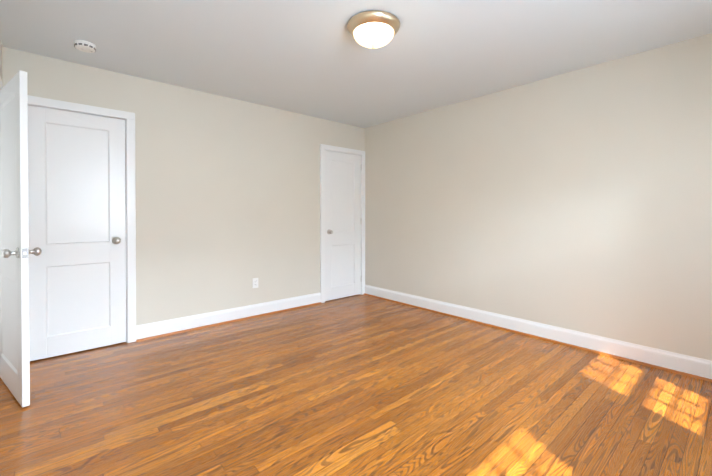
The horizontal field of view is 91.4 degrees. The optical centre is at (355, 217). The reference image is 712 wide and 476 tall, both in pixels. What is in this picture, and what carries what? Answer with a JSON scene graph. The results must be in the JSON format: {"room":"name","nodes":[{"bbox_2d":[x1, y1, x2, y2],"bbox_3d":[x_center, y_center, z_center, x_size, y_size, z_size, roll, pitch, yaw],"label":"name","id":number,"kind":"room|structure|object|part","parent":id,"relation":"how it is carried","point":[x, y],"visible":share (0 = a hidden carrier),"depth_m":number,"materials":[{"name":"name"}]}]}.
{"room":"empty bedroom","nodes":[
{"label":"empty bedroom","id":0,"kind":"room"},
{"bbox_2d":[0,40,2,82],"bbox_3d":[-1.244,-0.060,0.930,0.120,2.440,4.460,0,1,-41],"label":"wall","id":1,"kind":"structure","parent":0,"point":[1,61],"depth_m":2.58,"materials":[{"name":"paint"}]},
{"bbox_2d":[0,70,41,407],"bbox_3d":[-2.292,0.128,2.310,0.766,2.018,0.181,0,1,36],"label":"door","id":2,"kind":"structure","parent":1,"relation":"in","point":[15,251],"depth_m":2.19,"materials":[{"name":"white wood"}]},
{"bbox_3d":[-2.028,0.212,2.117,0.110,0.068,0.181,0,1,36],"label":"knob","id":3,"kind":"part","parent":2,"relation":"part of","materials":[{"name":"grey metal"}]},
{"bbox_2d":[2,47,364,325],"bbox_3d":[-1.315,-0.086,3.924,3.980,2.440,0.120,0,1,-41],"label":"wall","id":4,"kind":"structure","parent":0,"point":[227,199],"depth_m":3.65,"materials":[{"name":"paint"}]},
{"bbox_2d":[28,105,125,360],"bbox_3d":[-2.325,0.123,2.929,0.666,2.018,0.108,0,1,-41],"label":"door","id":5,"kind":"structure","parent":4,"relation":"in","point":[77,224],"depth_m":2.93,"materials":[{"name":"white wood"}]},
{"bbox_3d":[-2.115,0.204,3.112,0.110,0.068,0.103,0,1,-41],"label":"knob","id":6,"kind":"part","parent":5,"relation":"part of","materials":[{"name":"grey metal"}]},
{"bbox_2d":[27,95,135,342],"bbox_3d":[-2.373,0.091,2.978,0.814,2.101,0.138,0,1,-41],"label":"door frame","id":7,"kind":"structure","parent":4,"relation":"attached to","point":[129,117],"depth_m":3.16,"materials":[{"name":"white wood"}]},
{"bbox_2d":[136,293,320,339],"bbox_3d":[-1.250,1.063,3.902,2.087,0.142,0.015,0,1,-41],"label":"baseboard","id":8,"kind":"structure","parent":4,"relation":"attached to","point":[169,326],"depth_m":3.72,"materials":[{"name":"white"}]},
{"bbox_2d":[136,302,321,341],"bbox_3d":[-1.239,1.125,3.890,2.087,0.017,0.017,0,1,-41],"label":"trim","id":9,"kind":"structure","parent":4,"relation":"attached to","point":[172,333],"depth_m":3.70,"materials":[{"name":"brown wood"}]},
{"bbox_2d":[252,278,257,287],"bbox_3d":[-1.153,0.748,3.990,0.070,0.114,0.007,0,1,-41],"label":"electrical outlet","id":10,"kind":"object","parent":4,"relation":"attached to","point":[255,282],"visible":1,"depth_m":3.99,"materials":[{"name":"white plastic"}]},
{"bbox_2d":[320,144,364,302],"bbox_3d":[-0.168,0.075,4.848,0.804,2.101,0.018,0,1,-41],"label":"door frame","id":11,"kind":"structure","parent":4,"relation":"attached to","point":[323,147],"depth_m":4.62,"materials":[{"name":"white wood"}]},
{"bbox_2d":[325,150,360,300],"bbox_3d":[-0.165,0.106,4.839,0.656,2.018,0.108,0,1,-41],"label":"door","id":12,"kind":"structure","parent":4,"relation":"in","point":[342,225],"depth_m":4.85,"materials":[{"name":"white wood"}]},
{"bbox_2d":[0,294,711,475],"bbox_3d":[-0.519,1.199,2.130,5.180,0.100,5.280,0,1,-41],"label":"floor","id":13,"kind":"structure","parent":0,"point":[360,385],"depth_m":2.12,"materials":[{"name":"brown wood"}]},
{"bbox_2d":[0,0,711,127],"bbox_3d":[-0.519,-1.341,2.107,5.180,0.100,5.280,0,1,-41],"label":"ceiling","id":14,"kind":"structure","parent":0,"point":[313,58],"depth_m":2.58,"materials":[{"name":"paint"}]},
{"bbox_2d":[74,40,95,52],"bbox_3d":[-2.020,-1.272,2.593,0.132,0.045,0.132,0,1,-41],"label":"smoke detector","id":15,"kind":"object","parent":14,"relation":"attached to","point":[85,46],"visible":1,"depth_m":2.56,"materials":[{"name":"white plastic"}]},
{"bbox_2d":[347,10,399,48],"bbox_3d":[0.118,-1.213,2.332,0.354,0.160,0.354,0,1,-41],"label":"ceiling light","id":16,"kind":"object","parent":14,"relation":"attached to","point":[373,29],"visible":1,"depth_m":2.23,"materials":[{"name":"white glass"}]},
{"bbox_2d":[365,33,711,360],"bbox_3d":[1.648,-0.083,3.487,0.120,2.440,4.460,0,1,-41],"label":"wall","id":17,"kind":"structure","parent":0,"point":[579,200],"depth_m":3.11,"materials":[{"name":"paint"}]},
{"bbox_2d":[364,293,711,381],"bbox_3d":[1.545,1.129,3.487,0.017,0.017,4.340,0,1,-41],"label":"trim","id":18,"kind":"structure","parent":17,"relation":"attached to","point":[623,358],"depth_m":3.09,"materials":[{"name":"brown wood"}]},
{"bbox_2d":[365,285,711,378],"bbox_3d":[1.557,1.066,3.497,0.015,0.142,4.340,0,1,-41],"label":"baseboard","id":19,"kind":"structure","parent":17,"relation":"attached to","point":[676,361],"depth_m":3.11,"materials":[{"name":"white"}]}
]}

